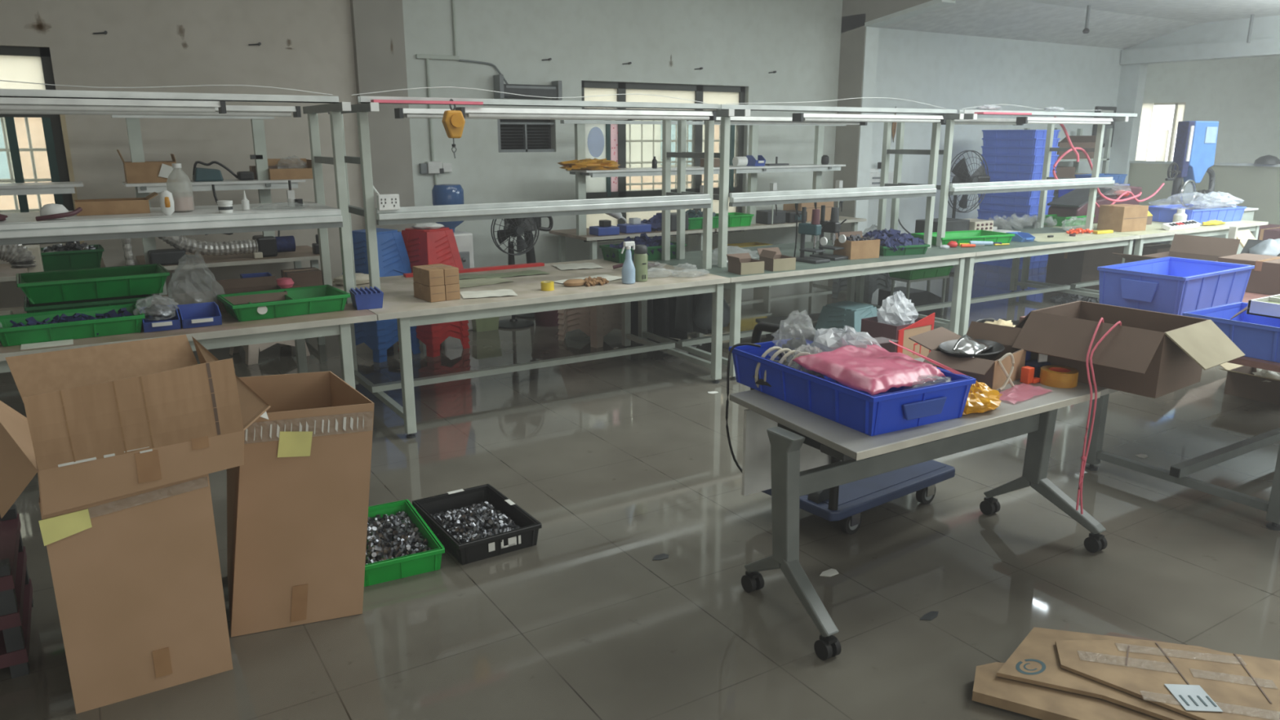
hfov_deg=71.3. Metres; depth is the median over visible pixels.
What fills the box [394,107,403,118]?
socket
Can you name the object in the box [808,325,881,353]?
plastic bag
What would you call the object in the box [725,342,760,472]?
cable
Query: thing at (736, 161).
tape roll
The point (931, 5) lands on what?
trim
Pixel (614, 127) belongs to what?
curtain
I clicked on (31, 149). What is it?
security grille
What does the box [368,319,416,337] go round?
stool
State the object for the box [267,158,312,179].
cardboard box
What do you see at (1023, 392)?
film
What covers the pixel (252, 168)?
cardboard box
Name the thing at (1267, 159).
dome
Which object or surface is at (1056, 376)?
tape roll
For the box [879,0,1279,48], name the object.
ceiling
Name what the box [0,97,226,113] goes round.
light fixture
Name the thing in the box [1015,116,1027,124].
socket
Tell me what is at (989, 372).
cardboard box
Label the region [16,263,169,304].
plastic bin
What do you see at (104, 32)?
bolt
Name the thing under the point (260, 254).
switch
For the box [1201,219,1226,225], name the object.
scraps
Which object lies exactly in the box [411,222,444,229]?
cloth
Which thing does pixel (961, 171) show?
fan
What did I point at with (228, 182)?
shelf
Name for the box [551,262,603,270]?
paper sheet
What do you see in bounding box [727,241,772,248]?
board
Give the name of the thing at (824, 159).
pot
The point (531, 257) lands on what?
pedestal fan
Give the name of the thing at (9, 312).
box
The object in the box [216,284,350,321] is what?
tray
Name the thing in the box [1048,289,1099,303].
scraps
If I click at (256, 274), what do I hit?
bin
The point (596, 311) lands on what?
stool
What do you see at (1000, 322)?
crumpled paper
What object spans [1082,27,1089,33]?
socket
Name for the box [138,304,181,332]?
bin
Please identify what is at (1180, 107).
window
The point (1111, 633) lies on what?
box
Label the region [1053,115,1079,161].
air hose
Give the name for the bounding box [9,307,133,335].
blue parts
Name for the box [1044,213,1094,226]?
tray
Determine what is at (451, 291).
carton
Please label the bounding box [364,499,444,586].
tray
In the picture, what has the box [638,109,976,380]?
workbench
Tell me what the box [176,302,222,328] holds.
bin
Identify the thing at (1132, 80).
pillar
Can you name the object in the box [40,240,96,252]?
steel parts
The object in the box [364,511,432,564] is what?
steel parts
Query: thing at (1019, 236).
bin
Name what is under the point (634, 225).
fixture
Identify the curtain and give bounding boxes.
[610,120,617,191]
[1135,102,1154,160]
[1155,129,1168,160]
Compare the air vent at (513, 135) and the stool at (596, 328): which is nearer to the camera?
the stool at (596, 328)
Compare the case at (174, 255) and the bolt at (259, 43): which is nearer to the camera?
the case at (174, 255)
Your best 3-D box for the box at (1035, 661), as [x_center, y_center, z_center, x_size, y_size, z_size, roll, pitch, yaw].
[1.754,1.060,2.967,0.978,0.015,0.542,9,16,31]
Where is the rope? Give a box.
[1075,317,1121,514]
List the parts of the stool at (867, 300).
leg, leg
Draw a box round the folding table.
[729,357,1118,660]
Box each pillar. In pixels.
[350,0,414,232]
[1107,14,1279,183]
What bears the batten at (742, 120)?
attached to the workbench at (933, 256)
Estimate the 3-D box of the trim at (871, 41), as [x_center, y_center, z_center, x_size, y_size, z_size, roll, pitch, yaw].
[2.938,-2.702,11.678,0.225,3.170,0.020,-9,17,-31]
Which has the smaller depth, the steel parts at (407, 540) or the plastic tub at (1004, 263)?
the steel parts at (407, 540)
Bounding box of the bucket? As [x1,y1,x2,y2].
[533,310,559,326]
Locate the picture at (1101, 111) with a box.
[1100,110,1113,112]
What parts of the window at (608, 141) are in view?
frosted pane, frosted pane, sash, frosted pane, frosted pane, frosted pane, frosted pane, sash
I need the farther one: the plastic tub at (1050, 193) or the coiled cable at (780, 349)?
the plastic tub at (1050, 193)
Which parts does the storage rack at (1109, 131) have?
post, post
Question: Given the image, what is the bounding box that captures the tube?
[332,272,369,285]
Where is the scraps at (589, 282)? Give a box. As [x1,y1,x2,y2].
[582,276,608,286]
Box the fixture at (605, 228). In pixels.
[589,219,619,235]
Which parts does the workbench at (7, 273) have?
shelf rail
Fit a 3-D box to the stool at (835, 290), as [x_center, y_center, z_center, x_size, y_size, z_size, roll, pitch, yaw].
[2.551,-0.984,10.244,0.486,0.421,0.486,-14,20,-43]
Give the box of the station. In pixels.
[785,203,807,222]
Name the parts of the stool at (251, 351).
leg, leg, leg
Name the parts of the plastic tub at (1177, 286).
handle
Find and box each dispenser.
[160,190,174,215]
[1024,351,1050,377]
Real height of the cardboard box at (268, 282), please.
0.147 m
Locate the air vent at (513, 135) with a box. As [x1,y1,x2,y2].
[497,119,555,152]
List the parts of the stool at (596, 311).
leg, leg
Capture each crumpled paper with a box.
[984,319,1015,327]
[1252,368,1279,382]
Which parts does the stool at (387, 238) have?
leg, leg, seat, leg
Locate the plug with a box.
[311,234,319,253]
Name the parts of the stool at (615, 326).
leg, leg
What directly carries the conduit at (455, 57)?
attached to the wall at (735, 42)
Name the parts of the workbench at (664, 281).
arm, leg, rail, leg, red strip, rail, rail, leg, rail, arm, leg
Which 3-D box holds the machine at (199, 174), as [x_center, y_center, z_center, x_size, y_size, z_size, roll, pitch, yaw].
[-3.443,-1.357,7.445,0.460,0.596,0.311,-9,17,-31]
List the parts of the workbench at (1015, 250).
leg, rail, arm, leg, leg, rail, rail, rail, arm, leg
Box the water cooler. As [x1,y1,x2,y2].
[431,183,474,330]
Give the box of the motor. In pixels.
[252,230,295,258]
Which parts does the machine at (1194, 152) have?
rating plate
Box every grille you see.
[0,116,51,213]
[508,231,533,252]
[626,120,735,191]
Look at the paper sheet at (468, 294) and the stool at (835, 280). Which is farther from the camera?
the stool at (835, 280)
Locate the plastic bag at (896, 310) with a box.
[876,290,918,326]
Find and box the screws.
[143,303,174,319]
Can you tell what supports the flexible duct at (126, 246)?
hanging from the workbench at (264, 185)
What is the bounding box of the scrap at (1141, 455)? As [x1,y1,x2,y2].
[1135,453,1147,457]
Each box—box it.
[0,310,13,315]
[0,334,271,714]
[24,244,44,272]
[74,191,158,215]
[116,149,176,182]
[211,275,287,312]
[226,371,374,637]
[248,164,288,179]
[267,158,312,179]
[280,266,322,287]
[282,284,301,288]
[418,160,452,173]
[670,212,688,231]
[700,158,719,166]
[755,208,786,224]
[782,201,833,221]
[833,231,879,259]
[860,312,934,359]
[869,171,893,186]
[908,320,1026,390]
[972,662,1161,719]
[996,626,1217,719]
[1012,300,1244,398]
[1045,245,1124,293]
[1054,166,1075,191]
[1055,640,1279,719]
[1057,135,1096,159]
[1097,204,1148,231]
[1104,631,1170,643]
[1111,234,1240,262]
[1131,242,1171,255]
[1217,253,1279,295]
[1219,362,1279,405]
[1240,239,1279,256]
[1249,223,1279,239]
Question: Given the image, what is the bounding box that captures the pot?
[821,155,829,164]
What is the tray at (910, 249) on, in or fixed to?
on the workbench at (933, 256)
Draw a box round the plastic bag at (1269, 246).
[1248,238,1279,256]
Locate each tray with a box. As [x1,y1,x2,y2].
[23,293,153,312]
[40,244,103,271]
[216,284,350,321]
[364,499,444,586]
[412,484,542,564]
[599,240,686,262]
[688,213,731,229]
[715,212,754,226]
[879,244,929,256]
[888,265,953,279]
[911,229,1014,245]
[937,334,1004,359]
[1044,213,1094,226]
[1246,293,1279,319]
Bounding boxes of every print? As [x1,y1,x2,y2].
[1178,694,1189,705]
[1187,695,1198,706]
[1196,695,1207,706]
[1205,696,1217,706]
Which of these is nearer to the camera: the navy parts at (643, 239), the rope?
the rope
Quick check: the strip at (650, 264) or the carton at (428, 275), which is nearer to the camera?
the carton at (428, 275)
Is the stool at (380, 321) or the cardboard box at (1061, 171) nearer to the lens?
the stool at (380, 321)
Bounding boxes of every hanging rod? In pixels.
[1082,4,1090,33]
[1246,14,1254,42]
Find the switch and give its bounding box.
[253,251,262,258]
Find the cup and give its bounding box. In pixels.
[40,203,68,218]
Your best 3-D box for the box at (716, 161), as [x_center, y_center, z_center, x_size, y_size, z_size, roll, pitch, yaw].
[0.798,-2.226,10.073,0.180,0.090,0.160,-9,17,-31]
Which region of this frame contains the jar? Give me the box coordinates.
[217,200,232,213]
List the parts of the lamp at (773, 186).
stem, arm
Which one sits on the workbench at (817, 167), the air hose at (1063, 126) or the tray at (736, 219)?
the tray at (736, 219)
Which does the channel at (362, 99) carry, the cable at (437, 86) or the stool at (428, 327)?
the cable at (437, 86)
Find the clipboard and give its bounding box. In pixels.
[1227,226,1256,248]
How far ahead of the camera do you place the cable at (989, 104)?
8.51 m
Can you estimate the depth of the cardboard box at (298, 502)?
3.36 m
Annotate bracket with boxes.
[493,74,562,100]
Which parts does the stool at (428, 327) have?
leg, leg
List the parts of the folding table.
foot arm, leg, modesty panel, foot arm, cross rail, foot arm, leg, foot arm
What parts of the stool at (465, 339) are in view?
leg, leg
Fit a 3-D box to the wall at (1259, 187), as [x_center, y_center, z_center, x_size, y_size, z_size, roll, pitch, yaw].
[9.937,-2.059,12.808,0.030,1.370,6.080,-9,17,-31]
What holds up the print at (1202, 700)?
on the box at (1195, 683)
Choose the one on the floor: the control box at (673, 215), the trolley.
the trolley
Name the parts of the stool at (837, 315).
leg, seat, leg, leg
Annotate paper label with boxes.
[158,163,173,177]
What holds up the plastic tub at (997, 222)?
on the plastic tub
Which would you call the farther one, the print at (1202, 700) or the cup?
the cup
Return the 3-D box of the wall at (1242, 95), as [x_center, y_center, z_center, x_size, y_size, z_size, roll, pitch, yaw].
[10.918,-3.587,14.717,3.780,3.400,9.400,-9,17,-31]
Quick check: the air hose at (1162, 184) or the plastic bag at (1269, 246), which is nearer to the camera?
the plastic bag at (1269, 246)
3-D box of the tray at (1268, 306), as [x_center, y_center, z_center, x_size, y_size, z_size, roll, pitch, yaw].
[3.278,-0.232,4.271,0.382,0.068,0.512,-9,17,-31]
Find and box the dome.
[1253,154,1279,164]
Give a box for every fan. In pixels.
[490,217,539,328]
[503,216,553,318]
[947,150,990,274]
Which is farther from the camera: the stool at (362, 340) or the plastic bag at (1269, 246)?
the plastic bag at (1269, 246)
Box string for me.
[997,352,1014,391]
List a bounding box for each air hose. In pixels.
[1052,146,1142,202]
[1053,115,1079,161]
[1095,182,1164,208]
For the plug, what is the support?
on the workbench at (264, 185)
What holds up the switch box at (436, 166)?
attached to the wall at (735, 42)
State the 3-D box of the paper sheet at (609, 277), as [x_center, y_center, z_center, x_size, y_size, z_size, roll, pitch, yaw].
[-0.361,-0.582,6.444,0.500,0.009,0.250,-13,19,-43]
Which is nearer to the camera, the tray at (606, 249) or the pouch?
the pouch
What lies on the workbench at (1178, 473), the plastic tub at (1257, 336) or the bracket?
the plastic tub at (1257, 336)
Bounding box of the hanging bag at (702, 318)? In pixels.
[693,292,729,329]
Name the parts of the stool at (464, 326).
leg, leg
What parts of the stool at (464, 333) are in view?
leg, leg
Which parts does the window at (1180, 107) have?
panel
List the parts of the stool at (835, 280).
leg, leg, leg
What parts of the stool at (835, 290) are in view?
leg, leg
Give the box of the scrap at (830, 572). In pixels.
[819,568,839,576]
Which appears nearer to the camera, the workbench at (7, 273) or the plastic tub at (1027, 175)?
the workbench at (7, 273)
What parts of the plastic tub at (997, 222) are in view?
plastic tub, plastic tub, plastic tub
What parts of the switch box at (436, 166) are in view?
switch lever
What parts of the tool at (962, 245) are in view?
handle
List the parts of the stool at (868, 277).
leg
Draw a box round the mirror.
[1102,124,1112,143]
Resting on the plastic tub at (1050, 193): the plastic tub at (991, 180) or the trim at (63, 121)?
the plastic tub at (991, 180)
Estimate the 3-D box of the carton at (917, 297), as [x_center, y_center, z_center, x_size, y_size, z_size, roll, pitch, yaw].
[2.836,-0.620,9.394,0.570,0.250,0.350,-9,17,-31]
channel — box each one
[0,88,338,103]
[357,95,718,109]
[718,104,957,114]
[959,109,1137,117]
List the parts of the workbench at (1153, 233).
leg, rail, leg, power strip, leg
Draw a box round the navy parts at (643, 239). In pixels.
[606,232,675,261]
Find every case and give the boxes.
[0,213,8,221]
[147,248,186,265]
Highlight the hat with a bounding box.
[35,203,82,221]
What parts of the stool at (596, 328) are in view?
leg, leg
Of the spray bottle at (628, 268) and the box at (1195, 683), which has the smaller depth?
the box at (1195, 683)
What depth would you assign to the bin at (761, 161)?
10.33 m
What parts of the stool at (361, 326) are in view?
leg, leg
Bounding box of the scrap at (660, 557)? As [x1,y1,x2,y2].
[652,553,669,559]
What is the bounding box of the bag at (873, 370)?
[792,340,968,395]
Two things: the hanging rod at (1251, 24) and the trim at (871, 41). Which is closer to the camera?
the trim at (871, 41)
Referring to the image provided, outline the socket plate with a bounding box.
[373,185,399,210]
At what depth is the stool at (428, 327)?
7.51 m
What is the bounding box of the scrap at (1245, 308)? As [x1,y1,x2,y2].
[1230,306,1249,319]
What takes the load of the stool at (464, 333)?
on the stool at (465, 339)
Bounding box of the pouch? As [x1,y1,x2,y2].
[962,381,1002,414]
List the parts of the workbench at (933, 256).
leg, rail, arm, leg, rail, rail, leg, rail, arm, leg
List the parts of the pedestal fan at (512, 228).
blade, motor, blade, blade, blade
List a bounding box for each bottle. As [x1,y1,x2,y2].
[166,163,195,212]
[240,190,249,210]
[431,183,464,232]
[621,240,635,284]
[652,155,657,168]
[1172,208,1187,222]
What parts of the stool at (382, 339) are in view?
leg, leg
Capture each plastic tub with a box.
[728,337,976,435]
[976,258,1048,269]
[977,193,1053,226]
[980,137,1060,180]
[982,129,1060,137]
[983,190,1054,196]
[990,178,1025,182]
[1006,254,1048,261]
[1057,183,1129,197]
[1074,173,1127,183]
[1097,256,1254,315]
[1148,203,1246,223]
[1182,302,1279,362]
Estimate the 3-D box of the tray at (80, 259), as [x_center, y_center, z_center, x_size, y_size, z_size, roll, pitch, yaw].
[-4.506,-0.806,7.059,0.462,0.150,0.376,-9,17,-33]
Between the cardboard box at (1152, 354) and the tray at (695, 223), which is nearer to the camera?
the cardboard box at (1152, 354)
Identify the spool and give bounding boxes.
[640,212,662,231]
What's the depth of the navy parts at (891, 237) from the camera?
7.86 m
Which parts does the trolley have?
handle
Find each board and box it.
[727,241,772,248]
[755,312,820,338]
[992,229,1020,232]
[1091,106,1116,146]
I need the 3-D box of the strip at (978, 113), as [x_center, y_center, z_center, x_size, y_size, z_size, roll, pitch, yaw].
[3.358,-2.277,8.249,0.700,0.017,0.100,-9,17,-31]
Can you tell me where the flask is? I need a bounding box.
[633,244,647,281]
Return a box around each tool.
[946,240,957,247]
[960,244,984,247]
[968,240,1001,245]
[994,243,1009,245]
[1093,229,1113,234]
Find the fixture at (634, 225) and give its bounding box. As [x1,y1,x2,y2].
[617,217,651,233]
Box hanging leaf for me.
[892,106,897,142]
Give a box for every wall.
[0,0,1123,308]
[840,0,931,31]
[1142,55,1279,163]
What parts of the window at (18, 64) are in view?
sash, frosted pane, sash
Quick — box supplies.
[915,217,993,232]
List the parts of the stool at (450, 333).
leg, leg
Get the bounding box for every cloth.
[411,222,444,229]
[557,158,619,170]
[753,358,826,386]
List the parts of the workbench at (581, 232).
leg, post, leg, rail, shelf rail, leg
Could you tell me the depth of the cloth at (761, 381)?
3.69 m
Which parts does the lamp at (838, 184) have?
arm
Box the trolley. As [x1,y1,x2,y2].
[750,321,955,534]
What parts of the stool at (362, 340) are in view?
leg, leg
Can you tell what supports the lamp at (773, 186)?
attached to the workbench at (817, 167)
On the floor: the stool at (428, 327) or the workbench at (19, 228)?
the workbench at (19, 228)
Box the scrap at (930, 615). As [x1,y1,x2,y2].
[920,611,938,620]
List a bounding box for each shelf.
[0,181,83,188]
[0,201,339,223]
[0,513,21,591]
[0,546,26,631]
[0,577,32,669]
[122,178,305,186]
[566,166,731,172]
[728,164,845,168]
[1059,158,1106,161]
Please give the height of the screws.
0.084 m
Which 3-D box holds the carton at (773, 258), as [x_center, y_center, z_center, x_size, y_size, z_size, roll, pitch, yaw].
[1.064,-0.792,7.002,0.212,0.150,0.240,-7,16,-25]
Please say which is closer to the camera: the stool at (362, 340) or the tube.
the tube
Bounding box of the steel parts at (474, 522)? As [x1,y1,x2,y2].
[429,501,520,554]
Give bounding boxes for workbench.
[0,102,377,388]
[0,181,105,281]
[111,115,330,345]
[328,99,734,438]
[549,120,737,262]
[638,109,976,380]
[684,124,866,252]
[855,113,1140,336]
[1019,291,1279,530]
[1020,219,1268,293]
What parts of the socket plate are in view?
plate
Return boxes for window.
[0,45,74,244]
[581,80,745,242]
[1135,102,1186,161]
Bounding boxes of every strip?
[612,261,659,269]
[973,111,1031,115]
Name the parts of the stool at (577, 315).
leg, leg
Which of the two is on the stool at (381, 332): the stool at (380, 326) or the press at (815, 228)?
the stool at (380, 326)
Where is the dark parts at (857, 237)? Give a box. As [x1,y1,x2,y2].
[837,234,875,240]
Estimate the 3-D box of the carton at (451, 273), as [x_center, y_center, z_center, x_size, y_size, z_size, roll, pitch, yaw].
[-1.266,-0.553,5.742,0.102,0.101,0.251,-11,18,-37]
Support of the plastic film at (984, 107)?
on the channel at (961, 111)
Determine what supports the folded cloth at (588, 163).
on the workbench at (581, 232)
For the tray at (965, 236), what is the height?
0.085 m
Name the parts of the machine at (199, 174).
cord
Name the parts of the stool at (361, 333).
leg, leg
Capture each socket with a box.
[217,100,226,113]
[293,106,301,117]
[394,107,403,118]
[418,163,427,173]
[455,106,465,117]
[705,111,716,120]
[791,112,804,121]
[856,121,867,125]
[933,115,946,123]
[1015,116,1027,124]
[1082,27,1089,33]
[1103,118,1115,124]
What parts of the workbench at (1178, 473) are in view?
leg, rail, leg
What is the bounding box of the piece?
[1112,189,1129,196]
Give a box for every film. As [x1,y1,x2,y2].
[975,104,1001,110]
[999,382,1052,404]
[1043,106,1064,111]
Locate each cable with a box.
[0,80,333,95]
[351,86,706,102]
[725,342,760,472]
[726,97,945,108]
[754,346,824,387]
[897,217,912,235]
[961,104,1043,109]
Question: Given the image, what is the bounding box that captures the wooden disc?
[563,279,585,286]
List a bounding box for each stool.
[229,339,310,364]
[342,227,411,276]
[354,318,417,343]
[354,321,419,350]
[355,244,403,276]
[355,328,420,356]
[355,334,420,363]
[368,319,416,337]
[370,320,384,323]
[370,320,385,330]
[397,324,469,351]
[398,326,470,357]
[401,226,463,268]
[410,243,453,272]
[417,320,469,344]
[424,320,468,337]
[425,320,468,332]
[557,302,621,325]
[557,303,610,319]
[557,306,621,331]
[557,311,621,337]
[557,317,621,342]
[558,323,621,347]
[813,301,877,332]
[831,273,891,292]
[831,277,889,297]
[831,283,885,302]
[832,272,891,286]
[864,272,889,281]
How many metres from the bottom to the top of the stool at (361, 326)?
0.450 m
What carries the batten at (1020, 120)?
attached to the channel at (961, 111)
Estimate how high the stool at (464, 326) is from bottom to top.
0.450 m
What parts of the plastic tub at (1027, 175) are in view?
plastic tub, plastic tub, plastic tub, plastic tub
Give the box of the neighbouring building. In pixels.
[0,116,735,213]
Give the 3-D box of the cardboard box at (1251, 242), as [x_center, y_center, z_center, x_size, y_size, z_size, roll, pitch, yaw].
[6.096,-0.748,8.828,0.930,0.775,0.655,-9,17,-33]
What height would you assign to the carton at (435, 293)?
0.101 m
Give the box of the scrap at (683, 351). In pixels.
[662,345,697,354]
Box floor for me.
[0,262,1279,719]
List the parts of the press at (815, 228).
motor, feed handle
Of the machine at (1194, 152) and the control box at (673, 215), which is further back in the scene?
the machine at (1194, 152)
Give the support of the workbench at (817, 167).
on the floor
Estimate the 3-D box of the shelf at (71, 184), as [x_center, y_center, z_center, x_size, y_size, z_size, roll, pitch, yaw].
[-5.184,-1.241,6.436,2.000,0.020,0.440,-9,17,-31]
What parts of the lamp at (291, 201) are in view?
stem, switch knob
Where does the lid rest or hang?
on the cardboard box
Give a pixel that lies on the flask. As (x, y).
(640, 256)
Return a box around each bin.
[0,302,145,346]
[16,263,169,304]
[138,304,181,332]
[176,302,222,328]
[240,271,271,278]
[471,316,498,332]
[746,155,765,165]
[975,318,1019,325]
[1007,231,1035,241]
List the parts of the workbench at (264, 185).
post, leg, rail, shelf rail, post, leg, leg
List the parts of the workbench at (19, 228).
rail, rail, leg, arm, leg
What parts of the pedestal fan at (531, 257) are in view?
handle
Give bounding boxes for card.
[1146,210,1152,224]
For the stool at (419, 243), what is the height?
0.450 m
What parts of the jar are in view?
lid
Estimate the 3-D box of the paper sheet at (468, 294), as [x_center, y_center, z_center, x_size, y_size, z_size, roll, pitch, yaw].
[-1.000,-0.440,5.882,0.350,0.009,0.250,-4,15,-17]
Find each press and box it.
[793,203,830,263]
[809,202,848,261]
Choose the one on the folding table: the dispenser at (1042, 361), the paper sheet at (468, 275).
the dispenser at (1042, 361)
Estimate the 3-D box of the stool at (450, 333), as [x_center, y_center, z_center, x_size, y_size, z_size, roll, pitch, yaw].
[-1.802,-0.314,7.769,0.438,0.450,0.438,9,17,33]
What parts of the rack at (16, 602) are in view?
post, post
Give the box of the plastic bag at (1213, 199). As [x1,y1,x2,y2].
[1190,191,1244,208]
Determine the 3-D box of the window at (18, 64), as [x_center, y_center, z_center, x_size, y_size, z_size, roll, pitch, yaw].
[-5.833,-1.644,6.931,2.320,1.580,0.170,-9,17,-31]
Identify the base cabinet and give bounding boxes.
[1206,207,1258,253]
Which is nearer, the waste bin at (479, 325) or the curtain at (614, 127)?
the waste bin at (479, 325)
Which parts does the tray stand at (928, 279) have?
leg, leg, leg, leg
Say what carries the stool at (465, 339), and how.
on the stool at (450, 333)
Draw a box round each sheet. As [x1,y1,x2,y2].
[20,339,73,350]
[458,273,484,279]
[458,277,514,288]
[459,288,517,298]
[478,270,548,278]
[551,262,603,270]
[554,274,622,283]
[631,293,711,342]
[1030,231,1133,241]
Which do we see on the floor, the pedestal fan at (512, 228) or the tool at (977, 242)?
the pedestal fan at (512, 228)
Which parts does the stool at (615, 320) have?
leg, leg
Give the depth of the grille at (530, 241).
9.08 m
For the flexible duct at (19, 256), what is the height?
0.252 m
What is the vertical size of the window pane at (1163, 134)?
0.720 m
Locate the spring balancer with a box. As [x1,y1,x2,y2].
[441,98,465,158]
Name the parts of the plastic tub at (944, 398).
handle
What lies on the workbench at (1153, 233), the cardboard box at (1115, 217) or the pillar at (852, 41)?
the cardboard box at (1115, 217)
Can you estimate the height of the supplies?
0.170 m
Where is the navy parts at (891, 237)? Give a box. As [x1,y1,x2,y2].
[862,227,925,252]
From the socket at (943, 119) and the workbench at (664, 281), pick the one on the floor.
the workbench at (664, 281)
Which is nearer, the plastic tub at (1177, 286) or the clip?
the clip
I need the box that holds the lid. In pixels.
[276,277,293,288]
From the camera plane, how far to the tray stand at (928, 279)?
9.09 m
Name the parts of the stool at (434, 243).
leg, seat, leg, leg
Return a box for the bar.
[403,262,544,277]
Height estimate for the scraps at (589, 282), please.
0.065 m
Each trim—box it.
[59,114,84,244]
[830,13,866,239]
[854,26,879,235]
[864,0,955,27]
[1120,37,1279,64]
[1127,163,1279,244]
[1128,160,1279,166]
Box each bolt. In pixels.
[93,30,107,34]
[248,42,261,45]
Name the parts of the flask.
lid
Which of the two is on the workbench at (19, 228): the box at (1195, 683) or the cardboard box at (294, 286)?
the cardboard box at (294, 286)
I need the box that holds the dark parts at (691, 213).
[685,208,715,225]
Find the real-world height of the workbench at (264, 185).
1.985 m
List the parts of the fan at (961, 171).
blade, motor, blade, blade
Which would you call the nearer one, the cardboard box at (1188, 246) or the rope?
the rope
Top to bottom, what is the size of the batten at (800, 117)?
0.063 m
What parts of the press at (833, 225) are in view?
motor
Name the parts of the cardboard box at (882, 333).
brown panel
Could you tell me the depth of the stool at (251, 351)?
7.34 m
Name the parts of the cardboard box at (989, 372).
panel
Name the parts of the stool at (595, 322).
leg, leg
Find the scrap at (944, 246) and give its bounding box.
[940,244,950,248]
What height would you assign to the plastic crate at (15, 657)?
0.050 m
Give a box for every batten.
[0,104,301,117]
[394,107,635,120]
[455,106,716,120]
[714,116,867,125]
[791,112,946,123]
[941,118,1023,124]
[1015,116,1115,124]
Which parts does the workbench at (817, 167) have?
leg, post, shelf rail, rail, post, leg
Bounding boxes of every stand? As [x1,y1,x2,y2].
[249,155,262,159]
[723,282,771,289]
[764,156,789,165]
[888,275,949,315]
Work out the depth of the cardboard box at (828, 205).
10.91 m
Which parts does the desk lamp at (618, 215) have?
lamp shade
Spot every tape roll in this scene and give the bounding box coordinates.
[540,280,554,290]
[732,156,747,166]
[1039,364,1079,388]
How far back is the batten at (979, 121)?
8.56 m
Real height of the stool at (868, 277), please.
0.421 m
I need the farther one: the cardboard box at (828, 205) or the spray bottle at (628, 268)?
the cardboard box at (828, 205)
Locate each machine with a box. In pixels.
[192,160,253,235]
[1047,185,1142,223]
[1164,120,1218,209]
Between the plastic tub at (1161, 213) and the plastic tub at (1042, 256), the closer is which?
the plastic tub at (1161, 213)
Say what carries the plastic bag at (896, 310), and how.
in the cardboard box at (882, 333)
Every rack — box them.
[0,504,33,679]
[1023,128,1112,193]
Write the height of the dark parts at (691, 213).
0.175 m
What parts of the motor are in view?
motor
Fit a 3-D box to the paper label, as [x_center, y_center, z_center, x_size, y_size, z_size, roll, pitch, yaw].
[-3.779,-1.507,7.144,0.140,0.130,0.007,-9,17,-31]
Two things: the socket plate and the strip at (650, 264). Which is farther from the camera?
the strip at (650, 264)
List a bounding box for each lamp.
[286,180,302,206]
[604,212,626,223]
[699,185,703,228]
[768,182,777,224]
[835,180,843,211]
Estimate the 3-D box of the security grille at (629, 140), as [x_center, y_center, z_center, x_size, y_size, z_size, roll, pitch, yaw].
[0.237,-2.246,10.812,2.320,1.390,0.020,-9,17,-31]
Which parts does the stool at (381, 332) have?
leg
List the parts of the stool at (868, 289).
leg, leg, leg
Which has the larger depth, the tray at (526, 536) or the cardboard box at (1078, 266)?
the cardboard box at (1078, 266)
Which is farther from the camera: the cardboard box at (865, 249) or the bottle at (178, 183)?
the cardboard box at (865, 249)
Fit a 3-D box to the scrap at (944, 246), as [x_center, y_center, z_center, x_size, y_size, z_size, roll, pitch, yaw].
[2.823,-1.052,8.271,0.102,0.034,0.071,-9,17,-31]
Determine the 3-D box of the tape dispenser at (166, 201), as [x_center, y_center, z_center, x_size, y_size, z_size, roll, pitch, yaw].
[-2.630,-0.875,4.968,0.072,0.135,0.044,-9,17,-31]
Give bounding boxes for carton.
[412,264,444,286]
[413,281,445,302]
[426,263,459,284]
[444,283,460,300]
[726,253,764,275]
[756,247,795,271]
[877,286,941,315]
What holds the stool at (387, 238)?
on the stool at (393, 273)
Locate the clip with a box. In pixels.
[1020,365,1039,384]
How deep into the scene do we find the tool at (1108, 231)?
9.46 m
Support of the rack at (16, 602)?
on the floor
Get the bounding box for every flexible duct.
[0,244,36,268]
[121,238,134,266]
[157,235,257,256]
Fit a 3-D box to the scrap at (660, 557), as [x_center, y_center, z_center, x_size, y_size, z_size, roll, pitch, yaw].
[0.089,0.875,3.965,0.089,0.002,0.051,-9,17,-31]
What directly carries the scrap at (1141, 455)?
on the floor
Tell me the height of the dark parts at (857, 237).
0.102 m
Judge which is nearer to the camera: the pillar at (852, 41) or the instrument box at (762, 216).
the instrument box at (762, 216)
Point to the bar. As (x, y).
(540, 264)
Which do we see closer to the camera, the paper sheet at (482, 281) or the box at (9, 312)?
the box at (9, 312)
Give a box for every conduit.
[415,0,508,184]
[870,161,881,172]
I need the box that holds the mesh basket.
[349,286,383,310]

